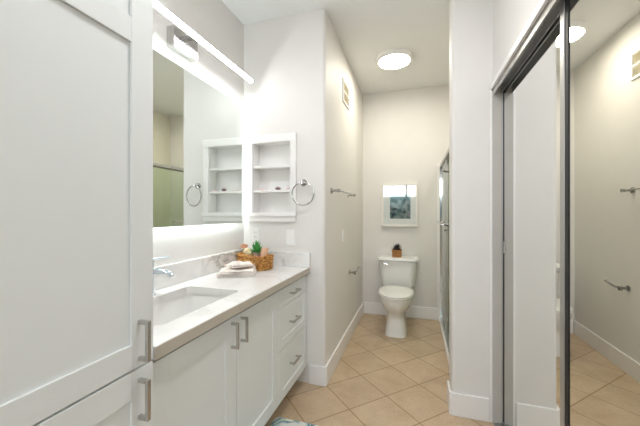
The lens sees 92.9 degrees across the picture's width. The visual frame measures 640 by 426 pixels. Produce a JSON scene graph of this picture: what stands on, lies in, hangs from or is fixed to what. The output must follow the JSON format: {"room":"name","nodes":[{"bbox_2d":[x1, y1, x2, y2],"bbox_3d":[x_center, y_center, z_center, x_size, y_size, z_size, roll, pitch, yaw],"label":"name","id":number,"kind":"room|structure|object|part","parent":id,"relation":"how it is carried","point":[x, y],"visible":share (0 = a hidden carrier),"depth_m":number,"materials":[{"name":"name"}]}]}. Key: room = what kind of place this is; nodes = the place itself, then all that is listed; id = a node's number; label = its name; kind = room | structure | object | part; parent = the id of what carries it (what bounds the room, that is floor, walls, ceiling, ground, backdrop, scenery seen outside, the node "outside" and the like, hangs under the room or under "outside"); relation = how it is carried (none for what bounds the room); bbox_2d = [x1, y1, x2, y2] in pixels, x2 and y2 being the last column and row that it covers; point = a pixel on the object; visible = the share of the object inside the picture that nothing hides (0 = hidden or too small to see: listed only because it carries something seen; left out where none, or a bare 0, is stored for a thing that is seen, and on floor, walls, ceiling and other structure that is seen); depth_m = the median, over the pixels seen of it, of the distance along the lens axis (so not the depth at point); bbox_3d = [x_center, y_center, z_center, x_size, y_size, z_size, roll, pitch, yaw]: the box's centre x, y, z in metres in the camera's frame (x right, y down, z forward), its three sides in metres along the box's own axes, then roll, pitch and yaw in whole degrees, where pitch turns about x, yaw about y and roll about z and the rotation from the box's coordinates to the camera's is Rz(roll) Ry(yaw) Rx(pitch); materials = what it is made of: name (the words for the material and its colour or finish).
{"room":"bathroom","nodes":[
{"label":"bathroom","id":0,"kind":"room"},
{"bbox_2d":[153,0,243,266],"bbox_3d":[-1.427,-0.117,-0.007,0.120,2.765,5.340,0,0,17],"label":"wall","id":1,"kind":"structure","parent":0,"point":[212,20],"depth_m":2.00,"materials":[{"name":"paint"}]},
{"bbox_2d":[153,49,241,227],"bbox_3d":[-0.804,-0.377,1.730,0.038,0.904,1.277,0,0,17],"label":"vanity mirror","id":2,"kind":"object","parent":1,"relation":"attached to","point":[197,127],"visible":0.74,"depth_m":1.82,"materials":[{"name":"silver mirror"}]},
{"bbox_2d":[154,249,242,290],"bbox_3d":[-0.807,0.342,1.750,0.020,0.118,1.414,0,0,17],"label":"backsplash","id":3,"kind":"structure","parent":1,"relation":"attached to","point":[187,270],"depth_m":1.84,"materials":[{"name":"stone"}]},
{"bbox_2d":[153,0,252,82],"bbox_3d":[-0.737,-0.970,1.795,0.128,0.110,1.131,0,0,17],"label":"vanity light","id":4,"kind":"object","parent":1,"relation":"attached to","point":[186,46],"visible":1,"depth_m":1.72,"materials":[{"name":"silver metal"}]},
{"bbox_3d":[-0.741,-1.002,1.738,0.046,0.025,0.080,0,0,17],"label":"arm","id":5,"kind":"part","parent":4,"relation":"part of","materials":[{"name":"silver metal"}]},
{"bbox_2d":[244,9,362,382],"bbox_3d":[-0.018,-0.117,3.192,0.675,2.765,1.806,0,0,17],"label":"wall","id":6,"kind":"structure","parent":0,"point":[297,64],"depth_m":2.35,"materials":[{"name":"paint"}]},
{"bbox_2d":[251,227,259,241],"bbox_3d":[-0.508,0.169,2.394,0.070,0.118,0.008,0,0,17],"label":"wall outlet","id":7,"kind":"object","parent":6,"relation":"attached to","point":[255,231],"visible":1,"depth_m":2.39,"materials":[{"name":"plastic"}]},
{"bbox_2d":[246,133,296,221],"bbox_3d":[-0.361,-0.268,2.388,0.418,0.670,0.132,0,0,17],"label":"recessed shelf","id":8,"kind":"object","parent":6,"relation":"attached to","point":[272,159],"visible":1,"depth_m":2.42,"materials":[{"name":"paint"}]},
{"bbox_3d":[-0.376,0.033,2.341,0.418,0.068,0.032,0,0,17],"label":"sill","id":9,"kind":"part","parent":8,"relation":"part of","materials":[{"name":"paint"}]},
{"bbox_2d":[286,230,294,244],"bbox_3d":[-0.224,0.185,2.305,0.070,0.118,0.009,0,0,17],"label":"light switch","id":10,"kind":"object","parent":6,"relation":"attached to","point":[290,234],"visible":1,"depth_m":2.30,"materials":[{"name":"plastic"}]},
{"bbox_2d":[291,179,314,205],"bbox_3d":[-0.122,-0.153,2.245,0.174,0.200,0.063,0,0,17],"label":"towel ring","id":11,"kind":"object","parent":6,"relation":"attached to","point":[303,182],"visible":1,"depth_m":2.23,"materials":[{"name":"silver metal"}]},
{"bbox_2d":[309,302,363,385],"bbox_3d":[0.235,1.194,3.046,0.133,0.142,1.706,0,0,17],"label":"baseboard","id":12,"kind":"structure","parent":6,"relation":"attached to","point":[318,375],"depth_m":2.41,"materials":[{"name":"paint"}]},
{"bbox_2d":[330,188,355,197],"bbox_3d":[0.217,-0.175,2.686,0.074,0.047,0.687,0,0,17],"label":"towel bar","id":13,"kind":"object","parent":6,"relation":"attached to","point":[332,190],"visible":1,"depth_m":2.39,"materials":[{"name":"silver metal"}]},
{"bbox_2d":[342,77,348,109],"bbox_3d":[0.247,-1.125,2.886,0.012,0.210,0.260,0,0,17],"label":"air vent","id":14,"kind":"object","parent":6,"relation":"in","point":[345,89],"visible":1,"depth_m":2.85,"materials":[{"name":"metal"}]},
{"bbox_2d":[222,0,448,94],"bbox_3d":[0.269,-1.540,0.361,3.200,0.080,7.150,0,0,17],"label":"ceiling","id":15,"kind":"structure","parent":0,"point":[364,29],"depth_m":2.50,"materials":[{"name":"paint"}]},
{"bbox_2d":[376,48,412,69],"bbox_3d":[0.716,-1.477,2.940,0.344,0.046,0.344,0,0,17],"label":"ceiling light","id":16,"kind":"object","parent":15,"relation":"attached to","point":[395,58],"visible":1,"depth_m":2.88,"materials":[{"name":"paint"}]},
{"bbox_2d":[378,54,409,68],"bbox_3d":[0.716,-1.459,2.940,0.297,0.010,0.297,0,0,17],"label":"diffuser","id":17,"kind":"object","parent":16,"relation":"attached to","point":[385,61],"depth_m":2.92,"materials":[{"name":"white"}]},
{"bbox_2d":[265,313,493,425],"bbox_3d":[0.269,1.305,0.361,3.200,0.080,7.150,0,0,17],"label":"floor","id":18,"kind":"structure","parent":0,"point":[379,379],"depth_m":2.21,"materials":[{"name":"tile"}]},
{"bbox_2d":[0,0,152,425],"bbox_3d":[-0.836,0.055,0.690,0.592,2.420,0.622,0,0,17],"label":"linen cabinet","id":19,"kind":"object","parent":18,"relation":"on","point":[76,76],"visible":1,"depth_m":0.71,"materials":[{"name":"paint"}]},
{"bbox_3d":[-0.599,0.795,0.617,0.022,0.710,0.614,0,0,17],"label":"door","id":20,"kind":"part","parent":19,"relation":"part of","materials":[{"name":"paint"}]},
{"bbox_3d":[-0.494,0.524,0.856,0.036,0.114,0.011,0,0,17],"label":"handle","id":21,"kind":"part","parent":19,"relation":"part of","materials":[{"name":"silver metal"}]},
{"bbox_3d":[-0.494,0.359,0.856,0.036,0.114,0.011,0,0,17],"label":"handle","id":22,"kind":"part","parent":19,"relation":"part of","materials":[{"name":"silver metal"}]},
{"bbox_2d":[152,275,305,425],"bbox_3d":[-0.545,0.854,1.668,0.569,0.822,1.414,0,0,17],"label":"vanity cabinet","id":23,"kind":"object","parent":18,"relation":"on","point":[237,372],"visible":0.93,"depth_m":1.39,"materials":[{"name":"paint"}]},
{"bbox_3d":[-0.457,0.800,1.151,0.020,0.676,0.471,0,0,17],"label":"door","id":24,"kind":"part","parent":23,"relation":"part of","materials":[{"name":"paint"}]},
{"bbox_2d":[151,249,309,359],"bbox_3d":[-0.549,0.362,1.669,0.562,0.159,1.414,0,0,17],"label":"countertop","id":25,"kind":"structure","parent":23,"relation":"on","point":[198,275],"depth_m":1.64,"materials":[{"name":"stone"}]},
{"bbox_2d":[153,256,174,295],"bbox_3d":[-0.774,0.307,1.478,0.169,0.189,0.055,0,0,11],"label":"faucet","id":26,"kind":"object","parent":25,"relation":"on","point":[170,274],"visible":0.29,"depth_m":1.46,"materials":[{"name":"silver metal"}]},
{"bbox_3d":[-0.797,0.246,1.498,0.106,0.067,0.036,0,0,-15],"label":"lever","id":27,"kind":"part","parent":26,"relation":"part of","materials":[{"name":"silver metal"}]},
{"bbox_3d":[-0.761,0.288,1.467,0.140,0.041,0.028,0,0,17],"label":"spout","id":28,"kind":"part","parent":26,"relation":"part of","materials":[{"name":"silver metal"}]},
{"bbox_2d":[153,294,224,325],"bbox_3d":[-0.645,0.520,1.376,0.352,0.154,0.558,0,0,17],"label":"undermount sink","id":29,"kind":"object","parent":25,"relation":"in","point":[168,311],"visible":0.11,"depth_m":1.60,"materials":[{"name":"ceramic"}]},
{"bbox_2d":[216,266,256,277],"bbox_3d":[-0.536,0.375,1.978,0.236,0.051,0.195,0,0,-8],"label":"folded towel","id":30,"kind":"object","parent":25,"relation":"on","point":[225,272],"visible":0.95,"depth_m":1.90,"materials":[{"name":"fabric"}]},
{"bbox_2d":[224,261,254,268],"bbox_3d":[-0.528,0.330,1.998,0.167,0.033,0.137,0,0,-40],"label":"folded towel","id":31,"kind":"object","parent":30,"relation":"on","point":[238,264],"visible":1,"depth_m":1.96,"materials":[{"name":"fabric"}]},
{"bbox_2d":[236,251,273,270],"bbox_3d":[-0.476,0.344,2.223,0.324,0.115,0.148,0,0,42],"label":"wicker basket","id":32,"kind":"object","parent":25,"relation":"on","point":[269,262],"visible":0.78,"depth_m":2.13,"materials":[{"name":"brown wicker"}]},
{"bbox_2d":[240,244,247,250],"bbox_3d":[-0.577,0.270,2.312,0.069,0.074,0.069,0,0,17],"label":"rolled washcloth","id":33,"kind":"object","parent":32,"relation":"in","point":[243,246],"visible":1,"depth_m":2.29,"materials":[{"name":"pink fabric"}]},
{"bbox_3d":[-0.476,0.354,2.223,0.249,0.081,0.177,0,0,17],"label":"filling","id":34,"kind":"object","parent":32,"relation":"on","visible":0},
{"bbox_2d":[249,241,261,256],"bbox_3d":[-0.461,0.256,2.189,0.126,0.120,0.118,0,0,17],"label":"potted succulent","id":35,"kind":"object","parent":34,"relation":"on","point":[257,249],"visible":0.91,"depth_m":2.18,"materials":[{"name":"green plant"}]},
{"bbox_2d":[260,247,268,256],"bbox_3d":[-0.393,0.282,2.160,0.061,0.070,0.057,0,0,17],"label":"rolled washcloth","id":36,"kind":"object","parent":34,"relation":"on","point":[264,251],"visible":0.73,"depth_m":2.14,"materials":[{"name":"pink fabric"}]},
{"bbox_3d":[-0.371,0.536,1.330,0.036,0.114,0.011,0,0,17],"label":"handle","id":37,"kind":"part","parent":23,"relation":"part of","materials":[{"name":"silver metal"}]},
{"bbox_3d":[-0.348,0.536,1.402,0.036,0.114,0.011,0,0,17],"label":"handle","id":38,"kind":"part","parent":23,"relation":"part of","materials":[{"name":"silver metal"}]},
{"bbox_3d":[-0.320,0.800,1.591,0.020,0.676,0.443,0,0,17],"label":"door","id":39,"kind":"part","parent":23,"relation":"part of","materials":[{"name":"paint"}]},
{"bbox_3d":[-0.183,0.518,2.034,0.020,0.113,0.476,0,0,17],"label":"drawer","id":40,"kind":"part","parent":23,"relation":"part of","materials":[{"name":"paint"}]},
{"bbox_3d":[-0.183,0.983,2.034,0.020,0.311,0.476,0,0,17],"label":"drawer","id":41,"kind":"part","parent":23,"relation":"part of","materials":[{"name":"paint"}]},
{"bbox_3d":[-0.183,0.701,2.034,0.020,0.244,0.476,0,0,17],"label":"drawer","id":42,"kind":"part","parent":23,"relation":"part of","materials":[{"name":"paint"}]},
{"bbox_3d":[-0.162,0.965,2.003,0.036,0.011,0.130,0,0,17],"label":"handle","id":43,"kind":"part","parent":23,"relation":"part of","materials":[{"name":"silver metal"}]},
{"bbox_3d":[-0.162,0.697,2.003,0.036,0.011,0.130,0,0,17],"label":"handle","id":44,"kind":"part","parent":23,"relation":"part of","materials":[{"name":"silver metal"}]},
{"bbox_3d":[-0.162,0.513,2.003,0.036,0.011,0.130,0,0,17],"label":"handle","id":45,"kind":"part","parent":23,"relation":"part of","materials":[{"name":"silver metal"}]},
{"bbox_2d":[270,417,318,425],"bbox_3d":[-0.138,1.256,1.436,0.515,0.017,0.762,0,0,17],"label":"bath mat","id":46,"kind":"object","parent":18,"relation":"on","point":[279,421],"visible":1,"depth_m":1.80,"materials":[{"name":"white fabric"}]},
{"bbox_2d":[377,255,418,337],"bbox_3d":[0.843,0.890,3.348,0.464,0.749,0.785,0,0,17],"label":"toilet","id":47,"kind":"object","parent":18,"relation":"on","point":[396,293],"visible":1,"depth_m":3.28,"materials":[{"name":"ceramic"}]},
{"bbox_2d":[391,244,401,256],"bbox_3d":[0.904,0.435,3.592,0.134,0.161,0.134,0,0,17],"label":"potted succulent","id":48,"kind":"object","parent":47,"relation":"on","point":[396,251],"visible":1,"depth_m":3.55,"materials":[{"name":"green plant"}]},
{"bbox_2d":[392,249,401,256],"bbox_3d":[0.908,0.473,3.592,0.110,0.085,0.110,0,0,17],"label":"pot","id":49,"kind":"object","parent":48,"relation":"attached to","point":[395,252],"depth_m":3.55,"materials":[{"name":"brown wood"}]},
{"bbox_3d":[0.804,0.852,3.225,0.368,0.017,0.528,0,0,17],"label":"seat","id":50,"kind":"part","parent":47,"relation":"part of","materials":[{"name":"plastic"}]},
{"bbox_3d":[0.805,0.830,3.227,0.366,0.022,0.526,0,0,17],"label":"seat lid","id":51,"kind":"part","parent":47,"relation":"part of","materials":[{"name":"plastic"}]},
{"bbox_3d":[0.820,1.063,3.276,0.362,0.403,0.616,0,0,17],"label":"bowl","id":52,"kind":"part","parent":47,"relation":"part of","materials":[{"name":"ceramic"}]},
{"bbox_3d":[0.924,0.721,3.612,0.424,0.321,0.220,0,0,17],"label":"tank","id":53,"kind":"part","parent":47,"relation":"part of","materials":[{"name":"ceramic"}]},
{"bbox_3d":[0.922,0.538,3.606,0.464,0.044,0.246,0,0,17],"label":"tank lid","id":54,"kind":"part","parent":47,"relation":"part of","materials":[{"name":"ceramic"}]},
{"bbox_2d":[439,316,448,364],"bbox_3d":[1.261,1.238,2.994,0.096,0.055,1.226,0,0,17],"label":"shower curb","id":55,"kind":"object","parent":18,"relation":"on","point":[440,323],"visible":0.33,"depth_m":2.96,"materials":[{"name":"paint"}]},
{"bbox_2d":[436,148,448,351],"bbox_3d":[1.237,0.321,3.002,0.108,1.778,1.223,0,0,17],"label":"shower enclosure","id":56,"kind":"object","parent":55,"relation":"on","point":[443,165],"visible":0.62,"depth_m":3.13,"materials":[{"name":"clear glass"}]},
{"bbox_3d":[1.330,0.326,3.278,0.006,1.722,0.570,0,0,17],"label":"glass door","id":57,"kind":"part","parent":56,"relation":"part of","materials":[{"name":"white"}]},
{"bbox_3d":[1.245,0.332,3.004,0.014,1.710,0.012,0,0,17],"label":"edge frame","id":58,"kind":"part","parent":56,"relation":"part of","materials":[{"name":"metal"}]},
{"bbox_3d":[1.197,0.326,2.762,0.006,1.722,0.695,0,0,17],"label":"glass panel","id":59,"kind":"part","parent":56,"relation":"part of","materials":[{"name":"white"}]},
{"bbox_2d":[449,0,492,398],"bbox_3d":[1.315,-0.117,1.839,0.978,2.765,0.148,0,0,17],"label":"wall pier","id":60,"kind":"object","parent":18,"relation":"on","point":[470,21],"visible":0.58,"depth_m":1.88,"materials":[{"name":"paint"}]},
{"bbox_2d":[447,380,489,421],"bbox_3d":[0.940,1.194,1.943,0.227,0.142,0.152,0,0,17],"label":"baseboard","id":61,"kind":"object","parent":60,"relation":"attached to","point":[460,405],"visible":1,"depth_m":1.87,"materials":[{"name":"paint"}]},
{"bbox_2d":[493,86,501,423],"bbox_3d":[1.107,0.248,1.819,0.135,2.034,0.014,0,0,17],"label":"lining","id":62,"kind":"object","parent":60,"relation":"attached to","point":[497,97],"visible":0.25,"depth_m":1.82,"materials":[{"name":"paint"}]},
{"bbox_2d":[363,85,448,317],"bbox_3d":[1.528,-0.117,3.616,2.026,2.765,0.120,0,0,17],"label":"wall","id":63,"kind":"structure","parent":0,"point":[406,132],"depth_m":3.70,"materials":[{"name":"paint"}]},
{"bbox_2d":[381,183,417,226],"bbox_3d":[0.966,-0.096,3.706,0.427,0.522,0.039,0,0,17],"label":"framed picture","id":64,"kind":"object","parent":63,"relation":"attached to","point":[399,202],"visible":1,"depth_m":3.70,"materials":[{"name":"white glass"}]},
{"bbox_2d":[390,193,409,218],"bbox_3d":[0.974,-0.083,3.701,0.242,0.305,0.001,0,0,17],"label":"print","id":65,"kind":"object","parent":64,"relation":"attached to","point":[399,202],"depth_m":3.70},
{"bbox_2d":[364,302,436,319],"bbox_3d":[0.968,1.194,3.719,0.867,0.142,0.014,0,0,17],"label":"baseboard","id":66,"kind":"structure","parent":63,"relation":"attached to","point":[429,313],"depth_m":3.67,"materials":[{"name":"paint"}]},
{"bbox_2d":[437,164,439,320],"bbox_3d":[1.393,0.345,3.579,0.028,1.840,0.030,0,0,17],"label":"jamb","id":67,"kind":"object","parent":63,"relation":"attached to","point":[438,165],"visible":0.86,"depth_m":3.56,"materials":[{"name":"paint"}]},
{"bbox_2d":[490,0,548,89],"bbox_3d":[0.804,-1.123,0.867,0.147,0.755,2.012,0,0,17],"label":"wall","id":68,"kind":"structure","parent":0,"point":[510,17],"depth_m":1.52,"materials":[{"name":"paint"}]},
{"bbox_2d":[490,90,492,422],"bbox_3d":[1.036,0.261,1.842,0.014,2.008,0.012,0,0,17],"label":"door frame","id":69,"kind":"structure","parent":68,"relation":"attached to","point":[491,91],"depth_m":1.84,"materials":[{"name":"paint"}]},
{"bbox_2d":[493,0,559,425],"bbox_3d":[0.790,0.248,0.864,0.093,2.034,1.995,0,0,17],"label":"closet track","id":70,"kind":"object","parent":68,"relation":"attached to","point":[551,11],"visible":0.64,"depth_m":1.31,"materials":[{"name":"metal"}]},
{"bbox_3d":[0.790,-0.740,0.864,0.093,0.058,1.995,0,0,17],"label":"rail","id":71,"kind":"part","parent":70,"relation":"part of","materials":[{"name":"metal"}]},
{"bbox_2d":[502,15,559,425],"bbox_3d":[0.944,0.251,1.348,0.010,1.996,0.975,0,0,17],"label":"mirrored closet door","id":72,"kind":"structure","parent":70,"relation":"hanging from","point":[531,100],"depth_m":1.36,"materials":[{"name":"white mirror"}]},
{"bbox_2d":[560,0,639,425],"bbox_3d":[0.666,0.251,0.496,0.010,1.996,1.182,0,0,17],"label":"mirrored closet door","id":73,"kind":"structure","parent":70,"relation":"hanging from","point":[600,39],"depth_m":0.84,"materials":[{"name":"white mirror"}]}
]}

